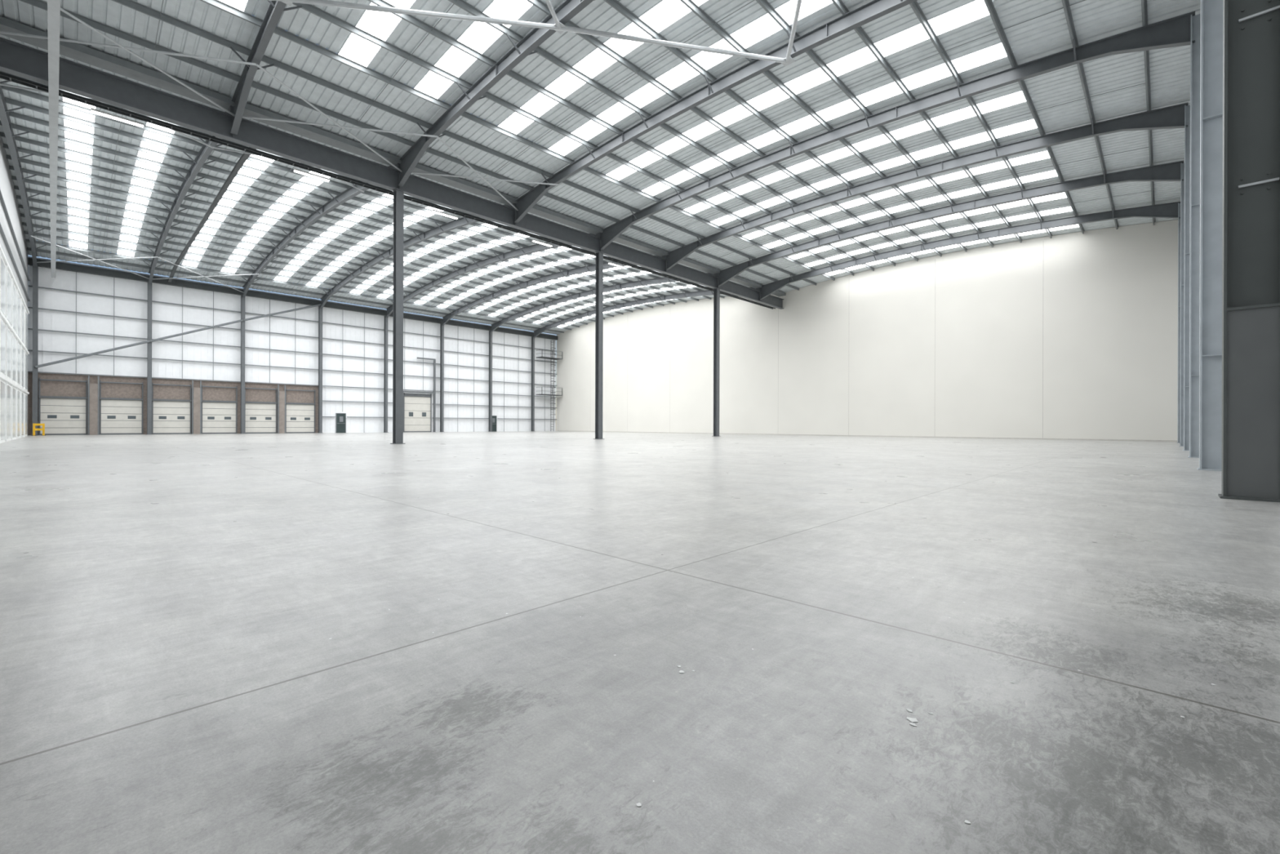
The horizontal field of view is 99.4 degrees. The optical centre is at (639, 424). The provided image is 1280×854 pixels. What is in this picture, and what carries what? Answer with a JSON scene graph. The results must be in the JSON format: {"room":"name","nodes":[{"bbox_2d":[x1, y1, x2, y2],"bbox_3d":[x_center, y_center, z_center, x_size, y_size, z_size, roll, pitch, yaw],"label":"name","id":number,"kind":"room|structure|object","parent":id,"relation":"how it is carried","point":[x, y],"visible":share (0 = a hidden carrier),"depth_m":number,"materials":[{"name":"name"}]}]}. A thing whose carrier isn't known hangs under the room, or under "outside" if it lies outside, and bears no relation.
{"room":"empty warehouse","nodes":[
{"label":"empty warehouse","id":0,"kind":"room"},
{"bbox_2d":[0,136,28,307],"bbox_3d":[-24.817,-6.864,20.019,66.250,15.580,0.250,0,0,44],"label":"wall","id":1,"kind":"structure","parent":0,"point":[6,185],"depth_m":32.22,"materials":[{"name":"white metal"}]},
{"bbox_2d":[0,189,30,301],"bbox_3d":[-24.570,-10.503,20.048,65.950,1.660,0.120,0,0,44],"label":"rails","id":2,"kind":"object","parent":1,"relation":"attached to","point":[2,199],"visible":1,"depth_m":31.94,"materials":[{"name":"grey metal"}]},
{"bbox_2d":[0,244,29,443],"bbox_3d":[-35.019,-3.804,30.158,30.900,9.400,0.200,0,0,44],"label":"wall","id":3,"kind":"structure","parent":0,"point":[14,311],"depth_m":30.66,"materials":[{"name":"white metal"}]},
{"bbox_2d":[0,80,46,268],"bbox_3d":[-34.532,-13.255,30.525,36.350,2.559,0.785,0,0,44],"label":"rafter","id":4,"kind":"object","parent":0,"point":[5,119],"depth_m":29.49,"materials":[{"name":"grey metal"}]},
{"bbox_2d":[27,256,555,435],"bbox_3d":[-30.623,-6.216,61.971,0.260,14.250,52.100,0,0,44],"label":"wall","id":5,"kind":"structure","parent":0,"point":[55,341],"depth_m":54.80,"materials":[{"name":"white metal"}]},
{"bbox_2d":[38,377,87,435],"bbox_3d":[-47.180,-1.440,44.444,0.230,4.600,2.740,0,0,44],"label":"door","id":6,"kind":"structure","parent":5,"relation":"in","point":[60,415],"depth_m":44.44,"materials":[{"name":"grey paint"}]},
{"bbox_2d":[99,380,143,435],"bbox_3d":[-44.785,-1.433,46.927,0.230,4.600,2.740,0,0,44],"label":"door","id":7,"kind":"structure","parent":5,"relation":"in","point":[117,415],"depth_m":46.94,"materials":[{"name":"grey paint"}]},
{"bbox_2d":[151,382,191,434],"bbox_3d":[-42.495,-1.426,49.303,0.230,4.600,2.740,0,0,44],"label":"door","id":8,"kind":"structure","parent":5,"relation":"in","point":[168,417],"depth_m":49.32,"materials":[{"name":"grey paint"}]},
{"bbox_2d":[201,384,237,434],"bbox_3d":[-40.101,-1.419,51.787,0.230,4.600,2.740,0,0,44],"label":"door","id":9,"kind":"structure","parent":5,"relation":"in","point":[217,416],"depth_m":51.82,"materials":[{"name":"grey paint"}]},
{"bbox_2d":[244,386,277,433],"bbox_3d":[-37.810,-1.412,54.163,0.230,4.600,2.740,0,0,44],"label":"door","id":10,"kind":"structure","parent":5,"relation":"in","point":[260,417],"depth_m":54.20,"materials":[{"name":"grey paint"}]},
{"bbox_2d":[285,388,315,433],"bbox_3d":[-35.416,-1.405,56.647,0.230,4.600,2.740,0,0,44],"label":"door","id":11,"kind":"structure","parent":5,"relation":"in","point":[300,419],"depth_m":56.66,"materials":[{"name":"grey paint"}]},
{"bbox_2d":[335,413,346,432],"bbox_3d":[-32.781,-0.172,59.520,0.140,2.150,1.000,0,0,44],"label":"door","id":12,"kind":"structure","parent":5,"relation":"in","point":[340,418],"depth_m":59.49,"materials":[{"name":"green metal"}]},
{"bbox_2d":[403,392,431,431],"bbox_3d":[-26.846,-1.430,65.609,0.230,4.700,3.390,0,0,44],"label":"access door","id":13,"kind":"structure","parent":5,"relation":"in","point":[417,416],"depth_m":65.63,"materials":[{"name":"grey paint"}]},
{"bbox_2d":[492,415,497,431],"bbox_3d":[-19.734,-0.134,73.055,0.140,2.150,1.000,0,0,44],"label":"door","id":14,"kind":"structure","parent":5,"relation":"in","point":[494,417],"depth_m":73.14,"materials":[{"name":"metal"}]},
{"bbox_2d":[0,0,1155,333],"bbox_3d":[-6.645,-13.955,38.879,62.793,1.300,52.100,0,0,44],"label":"roof","id":15,"kind":"structure","parent":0,"point":[462,4],"depth_m":30.00,"materials":[{"name":"grey metal"}]},
{"bbox_2d":[47,0,60,278],"bbox_3d":[-24.749,-12.986,22.916,61.534,3.326,0.240,0,0,43],"label":"pipe","id":16,"kind":"object","parent":15,"relation":"attached to","point":[53,6],"visible":1,"depth_m":19.59,"materials":[{"name":"grey metal"}]},
{"bbox_2d":[168,146,256,282],"bbox_3d":[-29.520,-13.061,36.481,35.200,0.654,0.224,0,0,44],"label":"cable tray","id":17,"kind":"object","parent":15,"relation":"hanging from","point":[243,158],"visible":0.88,"depth_m":33.07,"materials":[{"name":"grey metal"}]},
{"bbox_2d":[0,71,775,309],"bbox_3d":[-4.242,-11.813,36.556,0.300,0.100,51.500,0,0,44],"label":"girder","id":18,"kind":"object","parent":15,"relation":"attached to","point":[10,77],"visible":0.96,"depth_m":24.58,"materials":[{"name":"grey metal"}]},
{"bbox_2d":[0,16,786,309],"bbox_3d":[-3.700,-12.486,36.035,0.740,1.550,52.100,0,0,44],"label":"beam","id":19,"kind":"structure","parent":15,"relation":"attached to","point":[16,59],"depth_m":23.94,"materials":[{"name":"grey metal"}]},
{"bbox_2d":[142,111,228,284],"bbox_3d":[-30.044,-13.242,35.181,36.350,2.559,1.351,0,0,44],"label":"rafter","id":20,"kind":"object","parent":19,"relation":"attached to","point":[205,151],"depth_m":33.28,"materials":[{"name":"grey metal"}]},
{"bbox_2d":[230,0,302,135],"bbox_3d":[-6.521,-12.920,12.504,28.200,2.068,1.351,0,0,44],"label":"rafter","id":21,"kind":"object","parent":19,"relation":"attached to","point":[276,8],"depth_m":19.54,"materials":[{"name":"grey metal"}]},
{"bbox_2d":[241,165,394,297],"bbox_3d":[-25.359,-13.228,40.041,36.350,2.559,1.351,0,0,44],"label":"rafter","id":22,"kind":"object","parent":19,"relation":"attached to","point":[351,192],"depth_m":38.35,"materials":[{"name":"grey metal"}]},
{"bbox_2d":[320,204,510,308],"bbox_3d":[-20.675,-13.214,44.900,36.350,2.559,1.351,0,0,44],"label":"rafter","id":23,"kind":"object","parent":19,"relation":"attached to","point":[463,221],"depth_m":42.71,"materials":[{"name":"grey metal"}]},
{"bbox_2d":[386,233,595,317],"bbox_3d":[-15.990,-13.200,49.760,36.350,2.559,1.351,0,0,44],"label":"rafter","id":24,"kind":"object","parent":19,"relation":"attached to","point":[536,247],"depth_m":48.02,"materials":[{"name":"grey metal"}]},
{"bbox_2d":[398,0,595,186],"bbox_3d":[-1.836,-12.906,17.363,28.200,2.068,1.351,0,0,44],"label":"rafter","id":25,"kind":"object","parent":19,"relation":"attached to","point":[568,9],"depth_m":21.32,"materials":[{"name":"grey metal"}]},
{"bbox_2d":[0,0,1200,334],"bbox_3d":[-6.629,-13.990,38.864,66.250,1.340,52.700,0,0,44],"label":"ceiling","id":26,"kind":"structure","parent":0,"point":[1048,34],"depth_m":24.70,"materials":[{"name":"grey metal"}]},
{"bbox_2d":[62,97,95,248],"bbox_3d":[-33.257,-14.271,32.170,30.114,0.849,1.000,0,0,44],"label":"skylight","id":27,"kind":"object","parent":26,"relation":"attached to","point":[67,111],"visible":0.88,"depth_m":31.04,"materials":[{"name":"white plastic"}]},
{"bbox_2d":[90,101,143,127],"bbox_3d":[-20.509,-12.787,21.335,0.200,1.612,1.500,0,0,44],"label":"fitting","id":28,"kind":"object","parent":26,"relation":"hanging from","point":[135,122],"visible":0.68,"depth_m":21.28,"materials":[{"name":"white plastic"}]},
{"bbox_2d":[117,122,174,257],"bbox_3d":[-31.383,-14.266,34.113,30.114,0.849,1.000,0,0,44],"label":"skylight","id":29,"kind":"object","parent":26,"relation":"attached to","point":[146,134],"visible":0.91,"depth_m":33.13,"materials":[{"name":"white plastic"}]},
{"bbox_2d":[182,154,274,266],"bbox_3d":[-28.572,-14.257,37.029,30.114,0.849,1.000,0,0,44],"label":"skylight","id":30,"kind":"object","parent":26,"relation":"attached to","point":[249,163],"visible":0.6,"depth_m":36.28,"materials":[{"name":"white plastic"}]},
{"bbox_2d":[218,0,247,11],"bbox_3d":[-7.119,-13.965,11.556,18.156,0.312,1.000,0,0,44],"label":"skylight","id":31,"kind":"object","parent":26,"relation":"attached to","point":[240,5],"visible":1,"depth_m":17.85,"materials":[{"name":"white plastic"}]},
{"bbox_2d":[221,171,329,273],"bbox_3d":[-26.698,-14.252,38.973,30.114,0.849,1.000,0,0,44],"label":"skylight","id":32,"kind":"object","parent":26,"relation":"attached to","point":[306,180],"visible":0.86,"depth_m":38.66,"materials":[{"name":"white plastic"}]},
{"bbox_2d":[293,162,329,182],"bbox_3d":[-15.824,-12.773,26.195,0.200,1.612,1.500,0,0,44],"label":"fitting","id":33,"kind":"object","parent":26,"relation":"hanging from","point":[297,171],"visible":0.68,"depth_m":26.14,"materials":[{"name":"white"}]},
{"bbox_2d":[273,193,393,281],"bbox_3d":[-23.887,-14.243,41.889,30.114,0.849,1.000,0,0,44],"label":"skylight","id":34,"kind":"object","parent":26,"relation":"attached to","point":[377,200],"visible":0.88,"depth_m":41.87,"materials":[{"name":"white plastic"}]},
{"bbox_2d":[306,206,443,286],"bbox_3d":[-22.013,-14.238,43.833,30.114,0.849,1.000,0,0,44],"label":"skylight","id":35,"kind":"object","parent":26,"relation":"attached to","point":[419,212],"visible":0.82,"depth_m":44.42,"materials":[{"name":"white plastic"}]},
{"bbox_2d":[337,0,415,66],"bbox_3d":[-4.412,-13.957,14.364,18.156,0.312,1.000,0,0,44],"label":"skylight","id":36,"kind":"object","parent":26,"relation":"attached to","point":[380,24],"visible":0.8,"depth_m":19.27,"materials":[{"name":"white plastic"}]},
{"bbox_2d":[0,0,802,293],"bbox_3d":[-17.576,-12.988,27.957,63.891,0.864,20.494,0,0,44],"label":"roof bracing","id":37,"kind":"structure","parent":26,"relation":"attached to","point":[558,27],"depth_m":18.81,"materials":[{"name":"grey metal"}]},
{"bbox_2d":[350,223,497,293],"bbox_3d":[-19.203,-14.230,46.748,30.114,0.849,1.000,0,0,44],"label":"skylight","id":38,"kind":"object","parent":26,"relation":"attached to","point":[476,228],"visible":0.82,"depth_m":46.04,"materials":[{"name":"white plastic"}]},
{"bbox_2d":[431,208,457,219],"bbox_3d":[-11.140,-12.759,31.055,0.200,1.612,1.500,0,0,44],"label":"fitting","id":39,"kind":"object","parent":26,"relation":"hanging from","point":[453,216],"visible":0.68,"depth_m":30.99,"materials":[{"name":"white plastic"}]},
{"bbox_2d":[376,233,528,297],"bbox_3d":[-17.329,-14.224,48.692,30.114,0.849,1.000,0,0,44],"label":"skylight","id":40,"kind":"object","parent":26,"relation":"attached to","point":[508,237],"visible":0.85,"depth_m":48.08,"materials":[{"name":"white plastic"}]},
{"bbox_2d":[414,0,532,98],"bbox_3d":[-2.434,-13.951,16.415,18.156,0.312,1.000,0,0,44],"label":"skylight","id":41,"kind":"object","parent":26,"relation":"attached to","point":[479,36],"visible":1,"depth_m":20.02,"materials":[{"name":"white plastic"}]},
{"bbox_2d":[414,246,571,304],"bbox_3d":[-14.518,-14.216,51.608,30.114,0.849,1.000,0,0,44],"label":"skylight","id":42,"kind":"object","parent":26,"relation":"attached to","point":[553,251],"visible":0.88,"depth_m":51.93,"materials":[{"name":"white plastic"}]},
{"bbox_2d":[436,253,595,307],"bbox_3d":[-12.644,-14.210,53.552,30.114,0.849,1.000,0,0,44],"label":"skylight","id":43,"kind":"object","parent":26,"relation":"attached to","point":[579,258],"visible":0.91,"depth_m":53.92,"materials":[{"name":"white plastic"}]},
{"bbox_2d":[532,239,552,246],"bbox_3d":[-6.455,-12.745,35.914,0.200,1.612,1.500,0,0,44],"label":"fitting","id":44,"kind":"object","parent":26,"relation":"hanging from","point":[533,240],"visible":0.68,"depth_m":35.84,"materials":[{"name":"white"}]},
{"bbox_2d":[469,266,630,312],"bbox_3d":[-9.833,-14.202,56.468,30.114,0.849,1.000,0,0,44],"label":"skylight","id":45,"kind":"object","parent":26,"relation":"attached to","point":[616,268],"visible":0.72,"depth_m":58.19,"materials":[{"name":"white plastic"}]},
{"bbox_2d":[442,255,662,324],"bbox_3d":[-11.305,-13.186,54.620,36.350,2.559,1.351,0,0,44],"label":"rafter","id":46,"kind":"object","parent":26,"relation":"attached to","point":[585,268],"depth_m":54.30,"materials":[{"name":"grey metal"}]},
{"bbox_2d":[488,271,651,315],"bbox_3d":[-7.959,-14.196,58.412,30.114,0.849,1.000,0,0,44],"label":"skylight","id":47,"kind":"object","parent":26,"relation":"attached to","point":[646,272],"visible":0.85,"depth_m":59.79,"materials":[{"name":"white plastic"}]},
{"bbox_2d":[515,282,668,320],"bbox_3d":[-5.149,-14.188,61.327,30.114,0.849,1.000,0,0,44],"label":"skylight","id":48,"kind":"object","parent":26,"relation":"attached to","point":[604,293],"visible":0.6,"depth_m":65.37,"materials":[{"name":"white plastic"}]},
{"bbox_2d":[490,272,714,332],"bbox_3d":[-6.621,-13.172,59.479,36.350,2.559,1.351,0,0,44],"label":"rafter","id":49,"kind":"object","parent":26,"relation":"attached to","point":[659,280],"depth_m":59.13,"materials":[{"name":"grey metal"}]},
{"bbox_2d":[497,0,707,134],"bbox_3d":[0.273,-13.943,19.223,18.156,0.312,1.000,0,0,44],"label":"skylight","id":50,"kind":"object","parent":26,"relation":"attached to","point":[666,12],"visible":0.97,"depth_m":21.02,"materials":[{"name":"white plastic"}]},
{"bbox_2d":[557,299,668,327],"bbox_3d":[-0.464,-14.174,66.187,30.114,0.849,1.000,0,0,44],"label":"skylight","id":51,"kind":"object","parent":26,"relation":"attached to","point":[606,312],"visible":0.33,"depth_m":72.46,"materials":[{"name":"white plastic"}]},
{"bbox_2d":[533,284,695,323],"bbox_3d":[-3.275,-14.182,63.271,30.114,0.849,1.000,0,0,44],"label":"skylight","id":52,"kind":"object","parent":26,"relation":"attached to","point":[692,286],"visible":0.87,"depth_m":63.29,"materials":[{"name":"white plastic"}]},
{"bbox_2d":[608,262,624,267],"bbox_3d":[-1.770,-12.731,40.774,0.200,1.612,1.500,0,0,44],"label":"fitting","id":53,"kind":"object","parent":26,"relation":"hanging from","point":[609,263],"visible":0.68,"depth_m":40.67,"materials":[{"name":"white plastic"}]},
{"bbox_2d":[533,287,756,337],"bbox_3d":[-1.936,-13.158,64.339,36.350,2.559,1.351,0,0,44],"label":"rafter","id":54,"kind":"object","parent":26,"relation":"attached to","point":[700,293],"depth_m":63.43,"materials":[{"name":"grey metal"}]},
{"bbox_2d":[548,0,832,155],"bbox_3d":[2.251,-13.937,21.275,18.156,0.312,1.000,0,0,44],"label":"skylight","id":55,"kind":"object","parent":26,"relation":"attached to","point":[765,26],"visible":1,"depth_m":21.52,"materials":[{"name":"white plastic"}]},
{"bbox_2d":[515,0,917,222],"bbox_3d":[2.849,-12.892,22.223,28.200,2.068,1.351,0,0,44],"label":"rafter","id":56,"kind":"object","parent":26,"relation":"attached to","point":[873,10],"depth_m":21.84,"materials":[{"name":"grey metal"}]},
{"bbox_2d":[606,0,989,180],"bbox_3d":[4.957,-13.929,24.083,18.156,0.312,1.000,0,0,44],"label":"skylight","id":57,"kind":"object","parent":26,"relation":"attached to","point":[976,10],"visible":1,"depth_m":21.73,"materials":[{"name":"white plastic"}]},
{"bbox_2d":[641,43,1007,195],"bbox_3d":[6.935,-13.923,26.135,18.156,0.312,1.000,0,0,44],"label":"skylight","id":58,"kind":"object","parent":26,"relation":"attached to","point":[995,52],"visible":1,"depth_m":24.02,"materials":[{"name":"white plastic"}]},
{"bbox_2d":[684,90,1026,213],"bbox_3d":[9.642,-13.915,28.942,18.156,0.312,1.000,0,0,44],"label":"skylight","id":59,"kind":"object","parent":26,"relation":"attached to","point":[1015,98],"visible":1,"depth_m":26.95,"materials":[{"name":"white plastic"}]},
{"bbox_2d":[711,119,1037,226],"bbox_3d":[11.620,-13.909,30.994,18.156,0.312,1.000,0,0,44],"label":"skylight","id":60,"kind":"object","parent":26,"relation":"attached to","point":[1030,124],"visible":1,"depth_m":29.12,"materials":[{"name":"white plastic"}]},
{"bbox_2d":[742,151,1049,239],"bbox_3d":[14.326,-13.901,33.802,18.156,0.312,1.000,0,0,44],"label":"skylight","id":61,"kind":"object","parent":26,"relation":"attached to","point":[1042,155],"visible":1,"depth_m":32.09,"materials":[{"name":"white plastic"}]},
{"bbox_2d":[600,11,1195,249],"bbox_3d":[7.534,-12.879,27.083,28.200,2.068,1.351,0,0,44],"label":"rafter","id":62,"kind":"object","parent":26,"relation":"attached to","point":[1174,32],"depth_m":21.84,"materials":[{"name":"grey metal"}]},
{"bbox_2d":[764,169,1057,248],"bbox_3d":[16.305,-13.895,35.854,18.156,0.312,1.000,0,0,44],"label":"skylight","id":63,"kind":"object","parent":26,"relation":"attached to","point":[1052,173],"visible":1,"depth_m":34.22,"materials":[{"name":"white plastic"}]},
{"bbox_2d":[666,102,1188,270],"bbox_3d":[12.218,-12.865,31.942,28.200,2.068,1.351,0,0,44],"label":"rafter","id":64,"kind":"object","parent":26,"relation":"attached to","point":[1171,117],"depth_m":27.48,"materials":[{"name":"grey metal"}]},
{"bbox_2d":[788,192,1066,259],"bbox_3d":[19.011,-13.887,38.662,18.156,0.312,1.000,0,0,44],"label":"skylight","id":65,"kind":"object","parent":26,"relation":"attached to","point":[1062,195],"visible":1,"depth_m":37.07,"materials":[{"name":"white plastic"}]},
{"bbox_2d":[805,206,1072,266],"bbox_3d":[20.989,-13.882,40.714,18.156,0.312,1.000,0,0,44],"label":"skylight","id":66,"kind":"object","parent":26,"relation":"attached to","point":[1068,208],"visible":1,"depth_m":39.24,"materials":[{"name":"white plastic"}]},
{"bbox_2d":[717,160,1183,286],"bbox_3d":[16.903,-12.851,36.802,28.200,2.068,1.351,0,0,44],"label":"rafter","id":67,"kind":"object","parent":26,"relation":"attached to","point":[1171,171],"depth_m":32.95,"materials":[{"name":"grey metal"}]},
{"bbox_2d":[825,224,1079,275],"bbox_3d":[23.696,-13.873,43.521,18.156,0.312,1.000,0,0,44],"label":"skylight","id":68,"kind":"object","parent":26,"relation":"attached to","point":[837,272],"visible":0.62,"depth_m":42.86,"materials":[{"name":"white plastic"}]},
{"bbox_2d":[760,201,1180,299],"bbox_3d":[21.588,-12.837,41.662,28.200,2.068,1.351,0,0,44],"label":"rafter","id":69,"kind":"object","parent":26,"relation":"attached to","point":[1170,210],"depth_m":38.24,"materials":[{"name":"grey metal"}]},
{"bbox_2d":[0,431,1279,853],"bbox_3d":[-6.639,1.130,38.900,66.850,0.300,52.800,0,0,44],"label":"floor","id":70,"kind":"structure","parent":0,"point":[173,680],"depth_m":2.40,"materials":[{"name":"concrete"}]},
{"bbox_2d":[31,266,38,435],"bbox_3d":[-47.980,-5.867,43.074,0.500,13.450,0.400,0,0,44],"label":"steel column","id":71,"kind":"structure","parent":70,"relation":"on","point":[35,271],"depth_m":42.97,"materials":[{"name":"grey metal"}]},
{"bbox_2d":[35,303,321,368],"bbox_3d":[-40.751,-8.621,50.176,0.200,8.386,20.285,0,0,44],"label":"brace","id":72,"kind":"object","parent":71,"relation":"attached to","point":[318,304],"depth_m":48.58,"materials":[{"name":"grey metal"}]},
{"bbox_2d":[31,423,45,435],"bbox_3d":[-46.799,0.386,42.265,0.250,0.950,0.740,0,0,44],"label":"barrier","id":73,"kind":"object","parent":70,"relation":"on","point":[33,424],"visible":1,"depth_m":42.19,"materials":[{"name":"metal"}]},
{"bbox_2d":[88,375,99,435],"bbox_3d":[-45.928,-1.611,45.633,0.380,4.950,0.670,0,0,44],"label":"pier","id":74,"kind":"object","parent":70,"relation":"on","point":[93,388],"visible":1,"depth_m":45.53,"materials":[{"name":"grey concrete"}]},
{"bbox_2d":[146,281,151,434],"bbox_3d":[-43.295,-5.854,47.934,0.500,13.450,0.400,0,0,44],"label":"steel column","id":75,"kind":"structure","parent":70,"relation":"on","point":[149,286],"depth_m":47.83,"materials":[{"name":"grey metal"}]},
{"bbox_2d":[191,380,201,434],"bbox_3d":[-41.243,-1.597,50.493,0.380,4.950,0.670,0,0,44],"label":"pier","id":76,"kind":"object","parent":70,"relation":"on","point":[196,392],"visible":1,"depth_m":50.33,"materials":[{"name":"beige concrete"}]},
{"bbox_2d":[240,294,244,433],"bbox_3d":[-38.610,-5.840,52.794,0.500,13.450,0.400,0,0,44],"label":"steel column","id":77,"kind":"structure","parent":70,"relation":"on","point":[242,299],"depth_m":52.70,"materials":[{"name":"grey metal"}]},
{"bbox_2d":[277,384,285,433],"bbox_3d":[-36.559,-1.583,55.353,0.380,4.950,0.670,0,0,44],"label":"pier","id":78,"kind":"object","parent":70,"relation":"on","point":[281,394],"visible":1,"depth_m":55.21,"materials":[{"name":"grey concrete"}]},
{"bbox_2d":[27,257,557,431],"bbox_3d":[-30.368,-6.115,61.725,0.330,14.050,52.100,0,0,44],"label":"rails","id":79,"kind":"object","parent":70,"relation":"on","point":[59,265],"visible":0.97,"depth_m":54.85,"materials":[{"name":"grey metal"}]},
{"bbox_2d":[318,306,322,432],"bbox_3d":[-33.926,-5.826,57.653,0.500,13.450,0.400,0,0,44],"label":"steel column","id":80,"kind":"structure","parent":70,"relation":"on","point":[320,309],"depth_m":57.55,"materials":[{"name":"grey metal"}]},
{"bbox_2d":[382,315,388,432],"bbox_3d":[-29.241,-5.812,62.513,0.500,13.450,0.400,0,0,44],"label":"steel column","id":81,"kind":"structure","parent":70,"relation":"on","point":[385,347],"depth_m":62.44,"materials":[{"name":"grey metal"}]},
{"bbox_2d":[390,188,405,444],"bbox_3d":[-12.153,-5.381,27.288,0.560,12.690,0.520,0,0,44],"label":"steel column","id":82,"kind":"structure","parent":70,"relation":"on","point":[398,194],"depth_m":27.20,"materials":[{"name":"grey metal"}]},
{"bbox_2d":[403,357,435,431],"bbox_3d":[-26.649,-3.579,65.425,0.200,9.000,4.100,0,0,44],"label":"door frame","id":83,"kind":"structure","parent":70,"relation":"on","point":[433,359],"depth_m":66.73,"materials":[{"name":"grey paint"}]},
{"bbox_2d":[440,323,444,431],"bbox_3d":[-24.556,-5.798,67.373,0.500,13.450,0.400,0,0,44],"label":"steel column","id":84,"kind":"structure","parent":70,"relation":"on","point":[442,326],"depth_m":67.33,"materials":[{"name":"grey metal"}]},
{"bbox_2d":[488,330,493,431],"bbox_3d":[-19.872,-5.784,72.232,0.500,13.450,0.400,0,0,44],"label":"steel column","id":85,"kind":"structure","parent":70,"relation":"on","point":[490,332],"depth_m":72.17,"materials":[{"name":"grey metal"}]},
{"bbox_2d":[531,336,534,431],"bbox_3d":[-15.187,-5.770,77.092,0.500,13.450,0.400,0,0,44],"label":"steel column","id":86,"kind":"structure","parent":70,"relation":"on","point":[532,338],"depth_m":77.12,"materials":[{"name":"grey metal"}]},
{"bbox_2d":[535,340,562,431],"bbox_3d":[-13.127,-5.639,78.509,1.500,13.200,3.660,0,0,44],"label":"access ladder","id":87,"kind":"object","parent":70,"relation":"on","point":[553,358],"visible":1,"depth_m":78.80,"materials":[{"name":"grey metal"}]},
{"bbox_2d":[593,251,604,439],"bbox_3d":[-2.784,-5.353,37.007,0.560,12.690,0.520,0,0,44],"label":"steel column","id":88,"kind":"structure","parent":70,"relation":"on","point":[599,255],"depth_m":36.99,"materials":[{"name":"grey metal"}]},
{"bbox_2d":[711,288,720,436],"bbox_3d":[6.585,-5.325,46.727,0.560,12.690,0.520,0,0,44],"label":"steel column","id":89,"kind":"structure","parent":70,"relation":"on","point":[717,291],"depth_m":46.71,"materials":[{"name":"grey metal"}]},
{"bbox_2d":[328,537,1243,823],"bbox_3d":[1.175,1.002,3.443,3.782,0.001,4.966,0,0,44],"label":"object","id":90,"kind":"structure","parent":70,"relation":"on","point":[912,719],"depth_m":1.86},
{"bbox_2d":[1176,203,1180,443],"bbox_3d":[31.844,-5.946,31.754,0.610,14.080,0.400,0,0,44],"label":"steel column","id":91,"kind":"structure","parent":70,"relation":"on","point":[1179,204],"depth_m":31.88,"materials":[{"name":"grey metal"}]},
{"bbox_2d":[1178,162,1184,446],"bbox_3d":[27.160,-5.960,26.895,0.610,14.080,0.400,0,0,44],"label":"steel column","id":92,"kind":"structure","parent":70,"relation":"on","point":[1182,182],"depth_m":27.01,"materials":[{"name":"grey metal"}]},
{"bbox_2d":[1182,104,1190,450],"bbox_3d":[22.475,-5.974,22.035,0.610,14.080,0.400,0,0,44],"label":"steel column","id":93,"kind":"structure","parent":70,"relation":"on","point":[1187,108],"depth_m":22.14,"materials":[{"name":"grey metal"}]},
{"bbox_2d":[1187,13,1200,457],"bbox_3d":[17.790,-5.987,17.175,0.610,14.080,0.400,0,0,44],"label":"steel column","id":94,"kind":"structure","parent":70,"relation":"on","point":[1194,258],"depth_m":17.26,"materials":[{"name":"grey metal"}]},
{"bbox_2d":[1197,0,1222,471],"bbox_3d":[13.106,-6.001,12.316,0.610,14.080,0.400,0,0,44],"label":"steel column","id":95,"kind":"structure","parent":70,"relation":"on","point":[1211,11],"depth_m":12.38,"materials":[{"name":"grey metal"}]},
{"bbox_2d":[1217,0,1279,502],"bbox_3d":[8.421,-6.015,7.456,0.610,14.080,0.400,0,0,44],"label":"steel column","id":96,"kind":"structure","parent":70,"relation":"on","point":[1251,205],"depth_m":7.43,"materials":[{"name":"grey metal"}]},
{"bbox_2d":[555,219,1177,439],"bbox_3d":[11.514,-6.756,57.707,66.250,15.580,0.254,0,0,44],"label":"wall","id":97,"kind":"structure","parent":0,"point":[1072,335],"depth_m":45.13,"materials":[{"name":"beige paint"}]},
{"bbox_2d":[557,430,1177,441],"bbox_3d":[11.507,0.994,57.507,65.750,0.080,0.020,0,0,44],"label":"trim","id":98,"kind":"structure","parent":97,"relation":"attached to","point":[557,430],"depth_m":45.11,"materials":[{"name":"grey metal"}]}
]}

